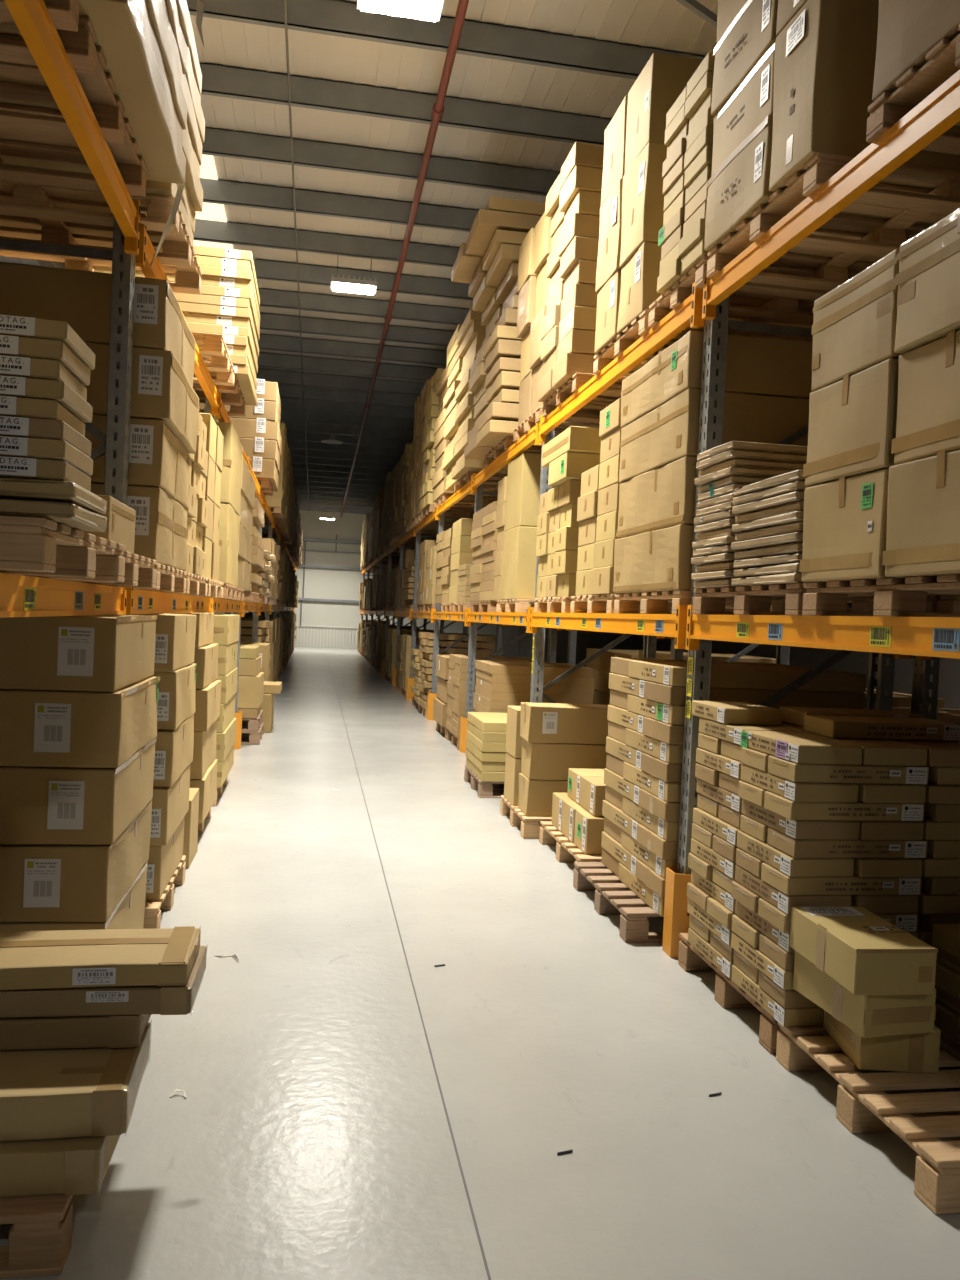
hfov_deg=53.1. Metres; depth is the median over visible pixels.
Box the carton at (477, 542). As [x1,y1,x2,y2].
[471,536,483,548]
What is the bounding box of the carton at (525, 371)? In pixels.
[520,328,532,382]
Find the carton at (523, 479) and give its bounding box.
[505,453,553,531]
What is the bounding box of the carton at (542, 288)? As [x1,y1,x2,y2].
[536,261,549,314]
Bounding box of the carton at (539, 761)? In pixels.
[521,738,606,779]
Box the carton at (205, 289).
[169,282,259,339]
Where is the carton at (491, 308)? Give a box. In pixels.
[481,292,502,325]
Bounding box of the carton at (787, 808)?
[764,791,924,820]
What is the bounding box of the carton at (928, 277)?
[894,208,959,353]
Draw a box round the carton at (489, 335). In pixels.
[476,334,490,357]
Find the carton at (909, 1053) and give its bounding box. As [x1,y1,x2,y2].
[823,1010,940,1072]
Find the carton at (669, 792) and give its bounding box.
[623,762,687,801]
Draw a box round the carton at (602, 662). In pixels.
[586,648,638,672]
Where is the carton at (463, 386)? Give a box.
[455,369,469,400]
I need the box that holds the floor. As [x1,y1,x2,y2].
[0,647,959,1279]
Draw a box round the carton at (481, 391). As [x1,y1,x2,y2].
[474,381,487,405]
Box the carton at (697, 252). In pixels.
[681,237,708,274]
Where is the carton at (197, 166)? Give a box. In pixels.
[186,124,199,178]
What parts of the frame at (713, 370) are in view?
post, post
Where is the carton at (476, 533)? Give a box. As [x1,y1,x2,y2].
[471,527,482,539]
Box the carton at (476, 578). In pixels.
[469,573,481,583]
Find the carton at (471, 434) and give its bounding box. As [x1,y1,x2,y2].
[468,422,478,443]
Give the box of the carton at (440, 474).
[432,466,446,488]
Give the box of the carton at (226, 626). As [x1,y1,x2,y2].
[213,614,239,644]
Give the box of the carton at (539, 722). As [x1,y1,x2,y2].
[520,702,608,743]
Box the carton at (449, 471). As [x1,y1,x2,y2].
[446,461,455,479]
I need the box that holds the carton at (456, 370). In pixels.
[447,358,462,387]
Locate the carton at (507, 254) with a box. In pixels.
[487,244,519,286]
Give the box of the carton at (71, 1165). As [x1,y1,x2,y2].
[0,1135,119,1197]
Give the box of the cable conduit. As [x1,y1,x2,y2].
[284,0,308,503]
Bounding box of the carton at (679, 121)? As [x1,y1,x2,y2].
[664,104,688,145]
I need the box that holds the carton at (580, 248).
[560,236,598,278]
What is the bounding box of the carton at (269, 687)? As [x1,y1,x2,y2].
[263,681,281,693]
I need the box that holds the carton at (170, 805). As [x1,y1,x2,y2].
[150,764,189,845]
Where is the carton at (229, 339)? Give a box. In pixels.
[222,334,255,375]
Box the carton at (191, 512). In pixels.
[186,484,196,517]
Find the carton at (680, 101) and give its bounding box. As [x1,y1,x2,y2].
[666,86,686,127]
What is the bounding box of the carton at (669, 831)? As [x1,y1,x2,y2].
[622,796,685,840]
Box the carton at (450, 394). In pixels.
[443,380,460,408]
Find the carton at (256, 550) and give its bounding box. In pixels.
[251,545,263,558]
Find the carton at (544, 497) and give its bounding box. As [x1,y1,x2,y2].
[539,492,547,514]
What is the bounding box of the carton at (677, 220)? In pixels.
[658,207,684,245]
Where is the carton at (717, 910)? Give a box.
[707,898,735,928]
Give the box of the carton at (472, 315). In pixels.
[457,307,482,344]
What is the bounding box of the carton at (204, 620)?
[174,612,213,646]
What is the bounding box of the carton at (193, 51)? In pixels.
[187,5,201,95]
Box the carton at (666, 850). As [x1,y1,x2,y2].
[636,824,678,859]
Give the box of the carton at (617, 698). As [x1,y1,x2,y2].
[610,689,627,709]
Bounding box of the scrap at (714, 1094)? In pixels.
[709,1092,721,1096]
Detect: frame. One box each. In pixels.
[0,217,135,504]
[199,395,215,422]
[224,520,272,627]
[227,534,279,618]
[234,612,240,712]
[240,499,261,642]
[250,546,283,616]
[361,573,381,619]
[365,569,394,642]
[371,564,402,629]
[377,559,411,637]
[384,552,426,659]
[395,543,443,666]
[410,530,467,677]
[431,512,502,693]
[465,482,556,717]
[530,429,656,702]
[567,630,632,665]
[670,639,789,664]
[677,296,894,874]
[911,655,939,719]
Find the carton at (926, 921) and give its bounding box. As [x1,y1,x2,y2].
[916,911,959,930]
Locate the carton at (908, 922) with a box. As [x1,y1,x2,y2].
[758,898,917,932]
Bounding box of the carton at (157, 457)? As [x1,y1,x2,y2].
[85,415,189,508]
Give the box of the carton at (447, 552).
[443,546,450,557]
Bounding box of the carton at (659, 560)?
[613,524,693,593]
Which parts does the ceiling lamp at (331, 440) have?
lamp shade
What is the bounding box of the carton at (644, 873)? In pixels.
[635,859,665,897]
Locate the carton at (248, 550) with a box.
[243,532,251,563]
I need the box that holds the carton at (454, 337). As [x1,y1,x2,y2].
[447,324,461,355]
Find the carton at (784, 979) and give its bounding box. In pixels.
[731,931,793,989]
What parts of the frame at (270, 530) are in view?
post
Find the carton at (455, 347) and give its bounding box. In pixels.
[446,339,459,366]
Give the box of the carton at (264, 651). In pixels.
[240,642,269,680]
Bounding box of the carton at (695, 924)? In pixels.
[689,914,710,941]
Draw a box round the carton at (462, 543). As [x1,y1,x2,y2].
[451,535,471,554]
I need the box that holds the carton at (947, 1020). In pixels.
[934,1000,959,1059]
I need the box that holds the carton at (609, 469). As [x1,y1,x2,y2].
[598,454,619,489]
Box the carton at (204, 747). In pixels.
[190,721,215,778]
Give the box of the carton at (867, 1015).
[793,951,935,1037]
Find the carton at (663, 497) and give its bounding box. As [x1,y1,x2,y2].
[616,456,696,538]
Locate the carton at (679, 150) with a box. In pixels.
[662,137,685,178]
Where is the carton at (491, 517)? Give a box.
[482,511,495,525]
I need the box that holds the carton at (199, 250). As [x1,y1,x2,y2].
[193,245,259,306]
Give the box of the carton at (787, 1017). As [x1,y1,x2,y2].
[732,965,823,1026]
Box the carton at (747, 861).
[736,848,764,877]
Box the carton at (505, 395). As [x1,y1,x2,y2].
[489,389,518,404]
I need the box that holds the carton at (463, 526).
[452,518,472,538]
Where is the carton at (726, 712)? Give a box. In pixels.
[691,700,782,724]
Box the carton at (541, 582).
[536,577,545,597]
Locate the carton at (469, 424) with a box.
[454,418,476,445]
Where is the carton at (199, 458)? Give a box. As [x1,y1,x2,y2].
[191,435,205,469]
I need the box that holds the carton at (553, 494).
[547,485,560,511]
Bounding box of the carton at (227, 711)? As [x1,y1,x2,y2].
[216,693,235,732]
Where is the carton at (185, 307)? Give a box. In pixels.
[178,302,258,356]
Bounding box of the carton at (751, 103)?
[711,42,774,176]
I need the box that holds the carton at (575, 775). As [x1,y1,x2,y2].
[567,768,603,804]
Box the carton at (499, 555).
[494,551,502,576]
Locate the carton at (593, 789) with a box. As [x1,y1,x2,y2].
[581,777,605,816]
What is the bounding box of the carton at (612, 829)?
[604,817,621,842]
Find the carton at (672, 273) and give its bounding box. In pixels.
[657,258,682,293]
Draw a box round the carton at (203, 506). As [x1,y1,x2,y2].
[196,497,208,527]
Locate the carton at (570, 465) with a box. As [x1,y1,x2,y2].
[548,452,599,486]
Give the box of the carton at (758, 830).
[740,815,768,842]
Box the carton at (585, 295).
[560,283,597,321]
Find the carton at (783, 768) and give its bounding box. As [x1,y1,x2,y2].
[768,756,928,784]
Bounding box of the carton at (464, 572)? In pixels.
[458,569,469,576]
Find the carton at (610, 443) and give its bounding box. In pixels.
[600,427,621,463]
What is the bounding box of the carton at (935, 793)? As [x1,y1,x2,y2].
[922,782,959,803]
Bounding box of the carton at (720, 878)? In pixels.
[712,867,735,892]
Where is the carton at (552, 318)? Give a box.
[541,304,560,339]
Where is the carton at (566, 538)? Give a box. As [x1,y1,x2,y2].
[555,526,578,551]
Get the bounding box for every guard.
[234,711,241,748]
[382,659,384,674]
[392,667,396,685]
[406,677,414,699]
[427,693,437,719]
[459,717,467,752]
[662,866,691,958]
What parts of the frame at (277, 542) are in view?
post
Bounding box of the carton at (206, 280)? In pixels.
[92,265,259,331]
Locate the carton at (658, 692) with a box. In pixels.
[644,681,863,708]
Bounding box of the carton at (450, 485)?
[445,475,493,491]
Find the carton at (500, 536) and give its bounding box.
[497,526,504,551]
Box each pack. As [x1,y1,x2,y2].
[0,315,94,369]
[0,335,89,385]
[0,355,86,401]
[0,375,92,422]
[0,396,84,436]
[0,416,90,456]
[0,436,92,475]
[0,456,90,490]
[0,478,106,514]
[0,499,106,531]
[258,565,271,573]
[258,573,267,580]
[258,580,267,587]
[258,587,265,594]
[263,550,269,559]
[265,589,271,595]
[267,554,276,562]
[267,575,274,582]
[268,561,273,569]
[691,553,742,564]
[691,570,748,580]
[692,535,738,548]
[693,545,741,556]
[694,510,740,524]
[694,518,738,532]
[694,579,736,588]
[695,467,791,485]
[696,450,806,469]
[696,501,737,516]
[696,527,743,540]
[696,562,740,572]
[697,441,807,460]
[697,492,738,508]
[698,476,767,493]
[698,484,745,501]
[699,459,804,476]
[731,532,802,550]
[731,573,807,585]
[732,491,804,514]
[732,511,803,531]
[733,481,809,504]
[733,554,802,568]
[733,563,801,576]
[734,469,804,495]
[734,542,802,558]
[735,501,803,522]
[735,521,802,540]
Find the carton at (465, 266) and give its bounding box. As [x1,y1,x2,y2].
[451,243,483,283]
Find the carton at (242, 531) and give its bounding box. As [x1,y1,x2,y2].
[238,524,246,558]
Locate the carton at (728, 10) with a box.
[717,0,747,43]
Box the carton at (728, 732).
[699,717,798,744]
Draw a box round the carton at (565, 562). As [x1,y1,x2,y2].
[554,550,577,574]
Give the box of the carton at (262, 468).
[250,456,278,490]
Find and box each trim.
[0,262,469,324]
[37,260,64,267]
[298,598,358,602]
[300,565,360,569]
[300,600,301,624]
[301,549,360,553]
[302,538,360,543]
[303,542,305,597]
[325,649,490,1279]
[676,0,716,27]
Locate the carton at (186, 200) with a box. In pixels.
[176,182,195,233]
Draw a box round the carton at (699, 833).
[692,823,714,848]
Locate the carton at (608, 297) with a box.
[595,270,661,352]
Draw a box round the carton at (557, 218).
[550,206,563,237]
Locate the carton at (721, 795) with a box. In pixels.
[696,778,741,811]
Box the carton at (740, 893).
[731,881,761,912]
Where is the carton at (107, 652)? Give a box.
[0,614,157,691]
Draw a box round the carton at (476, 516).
[473,509,482,521]
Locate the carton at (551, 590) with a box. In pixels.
[545,575,557,597]
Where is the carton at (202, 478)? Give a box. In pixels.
[197,473,205,498]
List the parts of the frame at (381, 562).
post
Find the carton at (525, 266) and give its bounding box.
[518,228,537,291]
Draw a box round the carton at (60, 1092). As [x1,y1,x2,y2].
[0,1022,150,1140]
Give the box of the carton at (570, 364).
[552,353,644,388]
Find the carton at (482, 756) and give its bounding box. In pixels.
[466,739,505,761]
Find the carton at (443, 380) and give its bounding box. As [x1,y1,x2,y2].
[436,367,447,395]
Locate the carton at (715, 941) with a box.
[710,930,733,961]
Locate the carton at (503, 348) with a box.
[484,339,520,372]
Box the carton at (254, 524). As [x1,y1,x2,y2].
[252,517,259,532]
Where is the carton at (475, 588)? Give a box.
[470,583,480,592]
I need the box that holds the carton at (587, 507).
[577,491,597,521]
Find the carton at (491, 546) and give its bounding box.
[481,541,496,554]
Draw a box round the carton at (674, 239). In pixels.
[661,225,682,259]
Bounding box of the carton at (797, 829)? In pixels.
[741,798,859,839]
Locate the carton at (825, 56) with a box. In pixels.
[769,0,959,191]
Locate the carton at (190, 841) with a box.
[183,788,198,868]
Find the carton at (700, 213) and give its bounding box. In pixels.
[683,201,706,235]
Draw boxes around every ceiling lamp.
[320,505,334,519]
[321,425,342,443]
[331,259,376,294]
[357,0,443,21]
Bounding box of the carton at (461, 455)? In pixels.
[456,450,463,463]
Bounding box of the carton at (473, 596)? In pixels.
[470,592,479,601]
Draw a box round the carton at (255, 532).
[251,526,261,540]
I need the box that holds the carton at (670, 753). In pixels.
[625,728,689,762]
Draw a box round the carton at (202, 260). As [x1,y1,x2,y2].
[194,255,250,269]
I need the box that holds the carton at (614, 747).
[606,737,644,768]
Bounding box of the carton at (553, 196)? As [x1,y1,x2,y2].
[545,173,560,216]
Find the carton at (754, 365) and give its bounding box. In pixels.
[621,330,812,427]
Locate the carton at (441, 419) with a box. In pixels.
[434,408,445,435]
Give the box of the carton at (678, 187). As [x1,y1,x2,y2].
[664,173,686,211]
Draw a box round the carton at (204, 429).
[202,421,206,448]
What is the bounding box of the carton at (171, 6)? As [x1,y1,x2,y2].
[165,0,204,73]
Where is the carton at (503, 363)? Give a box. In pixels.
[485,357,520,387]
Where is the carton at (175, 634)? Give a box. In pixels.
[132,613,196,671]
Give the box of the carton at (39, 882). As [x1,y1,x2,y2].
[0,799,151,921]
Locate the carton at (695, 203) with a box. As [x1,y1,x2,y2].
[684,183,707,221]
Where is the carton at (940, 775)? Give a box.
[926,765,959,784]
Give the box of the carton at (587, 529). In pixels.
[578,517,596,546]
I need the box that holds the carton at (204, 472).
[200,449,207,476]
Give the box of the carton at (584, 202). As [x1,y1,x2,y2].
[564,190,600,226]
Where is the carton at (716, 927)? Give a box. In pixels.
[687,898,731,945]
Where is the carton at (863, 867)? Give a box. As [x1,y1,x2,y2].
[852,858,921,876]
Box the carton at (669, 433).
[619,388,808,482]
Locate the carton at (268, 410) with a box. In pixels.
[199,398,279,427]
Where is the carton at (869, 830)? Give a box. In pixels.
[859,821,923,839]
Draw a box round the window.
[193,154,232,248]
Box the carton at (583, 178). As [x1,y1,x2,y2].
[559,165,602,212]
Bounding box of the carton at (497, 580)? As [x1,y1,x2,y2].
[493,575,501,599]
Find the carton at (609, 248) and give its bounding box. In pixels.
[595,179,622,291]
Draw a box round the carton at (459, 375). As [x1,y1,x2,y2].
[455,369,461,379]
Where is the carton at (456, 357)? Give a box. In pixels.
[447,347,462,377]
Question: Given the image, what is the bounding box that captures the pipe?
[340,0,468,516]
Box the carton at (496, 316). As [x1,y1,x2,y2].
[486,305,501,334]
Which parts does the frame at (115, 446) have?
post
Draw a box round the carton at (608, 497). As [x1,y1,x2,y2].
[597,482,620,515]
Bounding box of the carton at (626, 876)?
[619,863,664,916]
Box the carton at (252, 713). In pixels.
[238,705,260,718]
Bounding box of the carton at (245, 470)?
[241,456,249,499]
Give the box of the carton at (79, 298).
[0,263,195,387]
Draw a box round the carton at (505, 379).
[486,371,519,402]
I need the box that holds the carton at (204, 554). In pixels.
[202,551,206,576]
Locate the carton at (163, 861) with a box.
[145,818,183,899]
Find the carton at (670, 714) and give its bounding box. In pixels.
[627,694,778,724]
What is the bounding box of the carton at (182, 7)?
[176,0,189,46]
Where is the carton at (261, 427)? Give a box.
[216,418,281,456]
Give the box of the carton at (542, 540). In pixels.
[536,533,548,556]
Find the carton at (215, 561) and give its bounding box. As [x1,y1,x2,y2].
[211,542,219,580]
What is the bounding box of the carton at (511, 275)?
[496,263,518,301]
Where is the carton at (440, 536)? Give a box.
[436,531,444,542]
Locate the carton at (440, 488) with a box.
[433,478,497,504]
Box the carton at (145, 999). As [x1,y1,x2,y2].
[0,946,238,1017]
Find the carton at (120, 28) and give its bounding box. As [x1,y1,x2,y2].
[0,0,185,183]
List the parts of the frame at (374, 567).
post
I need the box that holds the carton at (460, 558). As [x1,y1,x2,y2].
[450,552,471,570]
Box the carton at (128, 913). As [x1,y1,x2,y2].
[0,862,146,931]
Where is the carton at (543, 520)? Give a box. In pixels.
[537,512,549,535]
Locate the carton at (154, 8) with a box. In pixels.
[145,0,187,128]
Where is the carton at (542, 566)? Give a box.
[538,555,547,577]
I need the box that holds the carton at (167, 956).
[0,926,200,989]
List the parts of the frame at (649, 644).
post, post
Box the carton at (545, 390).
[538,369,557,401]
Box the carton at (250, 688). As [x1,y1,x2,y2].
[238,672,263,708]
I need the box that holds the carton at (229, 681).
[217,667,237,703]
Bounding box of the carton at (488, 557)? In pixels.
[482,551,496,563]
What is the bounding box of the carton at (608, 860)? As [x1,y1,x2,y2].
[601,848,619,876]
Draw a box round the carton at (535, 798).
[518,773,567,815]
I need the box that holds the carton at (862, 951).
[789,906,937,994]
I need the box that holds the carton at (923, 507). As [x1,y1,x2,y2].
[882,450,959,577]
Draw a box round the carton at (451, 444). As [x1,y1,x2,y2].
[444,437,454,457]
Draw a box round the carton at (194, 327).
[187,322,257,372]
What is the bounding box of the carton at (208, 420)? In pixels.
[200,413,216,462]
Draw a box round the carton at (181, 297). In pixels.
[174,292,257,340]
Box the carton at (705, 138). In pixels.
[684,126,713,169]
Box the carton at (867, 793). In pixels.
[855,783,925,802]
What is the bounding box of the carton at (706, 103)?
[688,89,711,133]
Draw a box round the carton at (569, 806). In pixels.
[562,800,583,842]
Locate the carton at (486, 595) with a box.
[479,591,496,600]
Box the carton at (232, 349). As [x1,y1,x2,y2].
[226,345,256,388]
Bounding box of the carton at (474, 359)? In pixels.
[461,357,475,380]
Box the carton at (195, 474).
[191,462,200,495]
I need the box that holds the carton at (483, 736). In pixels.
[467,721,505,741]
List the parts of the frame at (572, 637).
post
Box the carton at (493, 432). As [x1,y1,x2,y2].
[476,420,555,446]
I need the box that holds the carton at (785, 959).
[759,934,794,970]
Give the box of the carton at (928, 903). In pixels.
[918,890,959,913]
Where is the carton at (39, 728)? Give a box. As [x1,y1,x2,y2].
[0,676,159,767]
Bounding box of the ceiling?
[0,0,717,407]
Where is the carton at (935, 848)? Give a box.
[927,840,959,857]
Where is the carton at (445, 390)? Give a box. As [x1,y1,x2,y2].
[439,383,448,409]
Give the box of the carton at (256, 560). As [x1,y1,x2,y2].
[250,554,264,568]
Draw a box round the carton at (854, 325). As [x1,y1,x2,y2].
[811,249,901,391]
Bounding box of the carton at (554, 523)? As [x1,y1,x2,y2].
[549,508,560,532]
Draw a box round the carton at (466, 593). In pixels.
[457,591,469,596]
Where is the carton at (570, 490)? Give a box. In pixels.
[558,479,580,506]
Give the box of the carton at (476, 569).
[470,564,482,574]
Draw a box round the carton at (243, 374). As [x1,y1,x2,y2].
[209,364,256,405]
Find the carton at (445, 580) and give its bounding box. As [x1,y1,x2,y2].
[440,575,450,584]
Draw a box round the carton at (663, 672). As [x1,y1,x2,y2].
[628,660,866,691]
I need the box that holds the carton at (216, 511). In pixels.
[212,503,219,544]
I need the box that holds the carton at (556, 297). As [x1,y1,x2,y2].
[547,282,563,312]
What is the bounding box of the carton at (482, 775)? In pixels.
[466,757,504,781]
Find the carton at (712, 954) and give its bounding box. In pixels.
[688,927,734,978]
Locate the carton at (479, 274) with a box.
[468,262,486,296]
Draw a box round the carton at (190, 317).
[183,312,257,361]
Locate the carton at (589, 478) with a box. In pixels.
[581,464,599,495]
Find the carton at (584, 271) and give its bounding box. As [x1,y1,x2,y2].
[563,260,596,298]
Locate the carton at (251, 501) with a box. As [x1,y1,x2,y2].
[247,473,254,508]
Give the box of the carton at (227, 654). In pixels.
[218,641,237,674]
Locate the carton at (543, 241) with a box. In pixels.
[534,212,551,273]
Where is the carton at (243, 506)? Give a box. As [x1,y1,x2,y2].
[240,492,246,528]
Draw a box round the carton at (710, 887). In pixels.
[691,870,735,911]
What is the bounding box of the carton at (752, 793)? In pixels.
[738,781,767,806]
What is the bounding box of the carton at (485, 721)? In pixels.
[467,712,506,731]
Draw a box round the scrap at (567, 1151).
[557,1149,572,1154]
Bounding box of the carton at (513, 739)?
[506,706,521,757]
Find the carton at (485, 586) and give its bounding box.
[480,581,493,591]
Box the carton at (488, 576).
[482,571,494,581]
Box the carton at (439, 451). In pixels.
[435,439,449,462]
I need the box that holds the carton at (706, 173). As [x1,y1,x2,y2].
[685,164,711,205]
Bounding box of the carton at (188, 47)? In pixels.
[188,47,200,101]
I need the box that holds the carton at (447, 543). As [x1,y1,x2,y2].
[443,537,451,548]
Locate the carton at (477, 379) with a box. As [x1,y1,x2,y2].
[469,362,487,391]
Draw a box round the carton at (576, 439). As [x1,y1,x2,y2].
[542,426,601,467]
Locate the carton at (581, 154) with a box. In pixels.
[560,142,603,189]
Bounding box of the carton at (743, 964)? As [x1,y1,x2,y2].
[733,950,758,983]
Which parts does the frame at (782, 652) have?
post, post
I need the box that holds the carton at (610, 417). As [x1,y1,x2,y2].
[599,398,620,436]
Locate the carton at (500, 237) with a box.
[482,229,527,270]
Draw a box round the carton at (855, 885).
[761,863,921,895]
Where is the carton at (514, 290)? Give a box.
[502,279,518,312]
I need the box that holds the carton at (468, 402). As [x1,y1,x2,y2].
[454,394,474,423]
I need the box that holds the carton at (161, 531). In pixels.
[90,483,187,570]
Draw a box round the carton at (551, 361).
[544,347,557,375]
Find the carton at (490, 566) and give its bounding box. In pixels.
[482,561,494,572]
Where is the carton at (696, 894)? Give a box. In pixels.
[687,883,712,910]
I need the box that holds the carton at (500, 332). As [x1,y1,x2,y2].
[483,325,521,358]
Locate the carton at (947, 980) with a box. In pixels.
[935,960,959,1013]
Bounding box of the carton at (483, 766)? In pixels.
[466,748,504,771]
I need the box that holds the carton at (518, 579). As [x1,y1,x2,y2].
[501,526,536,599]
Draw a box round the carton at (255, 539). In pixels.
[251,536,263,551]
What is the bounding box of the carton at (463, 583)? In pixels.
[458,580,470,586]
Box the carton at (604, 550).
[594,538,616,567]
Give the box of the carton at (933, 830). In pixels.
[920,817,959,839]
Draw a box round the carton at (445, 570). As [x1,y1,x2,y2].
[442,565,450,575]
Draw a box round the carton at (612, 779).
[604,768,640,803]
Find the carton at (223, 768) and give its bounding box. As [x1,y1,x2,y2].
[217,745,233,786]
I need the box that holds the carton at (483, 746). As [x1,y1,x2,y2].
[466,730,505,751]
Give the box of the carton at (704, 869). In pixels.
[688,853,713,879]
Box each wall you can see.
[214,510,518,654]
[518,626,959,708]
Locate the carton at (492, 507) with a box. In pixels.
[483,501,497,516]
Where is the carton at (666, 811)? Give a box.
[638,788,686,821]
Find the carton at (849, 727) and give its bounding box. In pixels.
[804,715,959,740]
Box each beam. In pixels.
[0,573,126,617]
[4,0,140,254]
[126,587,211,614]
[135,213,219,415]
[187,0,705,79]
[193,219,459,267]
[199,62,611,144]
[200,178,478,231]
[202,127,560,195]
[211,598,243,616]
[216,392,249,467]
[243,598,260,616]
[249,461,264,507]
[253,259,473,300]
[256,368,424,394]
[257,352,443,380]
[258,334,446,365]
[260,313,454,345]
[260,603,270,614]
[263,496,274,527]
[271,605,277,613]
[274,521,280,540]
[278,384,419,407]
[278,606,283,612]
[280,397,414,419]
[280,420,413,439]
[280,534,285,550]
[281,409,413,430]
[287,431,412,447]
[287,440,403,455]
[290,448,401,462]
[291,456,396,469]
[292,463,392,474]
[293,469,386,480]
[293,475,384,485]
[295,480,382,490]
[295,486,377,495]
[295,490,377,499]
[297,495,374,503]
[297,499,374,507]
[298,503,372,510]
[299,507,371,513]
[372,557,378,567]
[376,609,384,616]
[378,550,388,562]
[384,609,395,617]
[387,541,397,555]
[395,609,409,619]
[398,527,415,547]
[410,609,431,622]
[414,509,438,535]
[432,608,466,625]
[436,475,474,518]
[466,607,530,632]
[472,423,541,491]
[530,605,687,648]
[538,282,703,442]
[685,605,959,658]
[702,70,959,319]
[894,654,908,658]
[916,656,930,659]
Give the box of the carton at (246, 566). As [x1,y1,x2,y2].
[243,560,250,590]
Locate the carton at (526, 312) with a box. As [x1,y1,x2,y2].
[517,276,536,337]
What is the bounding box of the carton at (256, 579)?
[250,573,261,584]
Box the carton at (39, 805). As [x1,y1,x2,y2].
[0,738,155,844]
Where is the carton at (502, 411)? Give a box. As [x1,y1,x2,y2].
[478,402,518,430]
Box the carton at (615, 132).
[601,96,627,205]
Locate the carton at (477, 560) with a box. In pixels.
[473,555,481,565]
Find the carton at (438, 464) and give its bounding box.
[435,453,443,472]
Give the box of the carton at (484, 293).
[473,275,497,311]
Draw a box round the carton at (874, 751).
[804,731,926,765]
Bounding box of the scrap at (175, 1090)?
[170,1089,186,1097]
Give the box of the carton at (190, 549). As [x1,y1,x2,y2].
[185,543,193,572]
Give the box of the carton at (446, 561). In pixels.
[442,556,450,566]
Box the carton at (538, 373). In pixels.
[531,361,601,413]
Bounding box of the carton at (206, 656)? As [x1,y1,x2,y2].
[194,643,217,688]
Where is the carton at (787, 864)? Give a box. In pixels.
[737,831,853,876]
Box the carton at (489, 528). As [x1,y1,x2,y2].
[482,521,497,535]
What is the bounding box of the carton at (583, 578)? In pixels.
[575,570,590,595]
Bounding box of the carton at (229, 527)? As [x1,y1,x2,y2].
[219,503,239,586]
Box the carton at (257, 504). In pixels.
[255,498,263,517]
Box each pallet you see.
[0,0,78,31]
[0,15,146,195]
[0,178,201,294]
[0,515,125,582]
[0,1194,72,1278]
[57,551,156,588]
[133,563,186,592]
[143,855,185,928]
[166,572,207,595]
[192,332,234,385]
[192,579,223,597]
[193,373,245,416]
[198,808,210,831]
[212,778,226,805]
[217,584,236,599]
[225,588,244,600]
[241,722,263,744]
[242,710,262,731]
[243,591,258,602]
[251,594,264,603]
[255,478,272,495]
[262,524,287,533]
[262,529,289,537]
[262,534,290,540]
[263,506,282,518]
[264,513,284,523]
[264,519,286,529]
[264,596,270,603]
[273,599,278,604]
[274,538,291,543]
[371,557,403,562]
[373,554,403,561]
[375,552,403,559]
[380,548,413,554]
[383,545,414,551]
[386,542,411,549]
[389,539,415,547]
[393,535,433,543]
[396,684,400,692]
[397,531,437,540]
[401,526,445,536]
[401,688,405,698]
[405,605,417,610]
[406,521,447,533]
[411,518,452,528]
[412,697,419,710]
[415,511,472,525]
[417,604,424,610]
[419,705,426,717]
[422,504,473,518]
[424,604,441,610]
[435,493,497,510]
[436,722,446,737]
[441,603,453,611]
[447,729,459,749]
[453,602,469,611]
[454,472,507,491]
[464,765,504,797]
[471,601,533,611]
[484,436,541,467]
[496,599,534,611]
[500,795,551,838]
[513,407,599,441]
[534,596,640,612]
[539,821,601,861]
[542,373,626,421]
[570,594,771,612]
[573,862,662,942]
[593,309,811,376]
[614,590,849,613]
[648,256,856,341]
[678,933,779,1053]
[692,583,940,615]
[707,152,959,290]
[776,1022,959,1214]
[802,574,959,616]
[866,24,959,154]
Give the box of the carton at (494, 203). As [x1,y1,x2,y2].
[485,196,545,215]
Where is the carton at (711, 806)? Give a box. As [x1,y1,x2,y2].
[697,793,718,816]
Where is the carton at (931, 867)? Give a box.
[919,855,959,876]
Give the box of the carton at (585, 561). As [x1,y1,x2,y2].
[577,543,594,570]
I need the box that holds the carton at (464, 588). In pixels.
[458,586,470,591]
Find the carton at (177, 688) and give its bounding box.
[153,663,196,729]
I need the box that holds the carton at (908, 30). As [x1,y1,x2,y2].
[872,0,959,100]
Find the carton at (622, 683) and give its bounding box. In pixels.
[609,673,646,697]
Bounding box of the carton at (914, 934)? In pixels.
[907,932,917,937]
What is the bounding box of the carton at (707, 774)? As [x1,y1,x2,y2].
[695,763,719,784]
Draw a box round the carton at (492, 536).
[484,531,497,543]
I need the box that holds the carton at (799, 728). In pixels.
[776,722,804,731]
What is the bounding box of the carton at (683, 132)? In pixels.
[667,121,688,156]
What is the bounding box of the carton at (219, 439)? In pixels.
[215,426,223,471]
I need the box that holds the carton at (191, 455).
[189,454,194,461]
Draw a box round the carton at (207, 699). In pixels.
[194,680,221,730]
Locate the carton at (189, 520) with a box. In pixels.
[187,515,191,544]
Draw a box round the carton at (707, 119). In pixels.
[685,108,714,152]
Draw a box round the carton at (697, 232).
[678,218,705,256]
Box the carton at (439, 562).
[435,558,442,568]
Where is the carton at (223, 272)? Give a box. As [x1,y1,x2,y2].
[198,265,259,322]
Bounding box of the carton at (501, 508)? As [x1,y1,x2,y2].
[496,501,505,528]

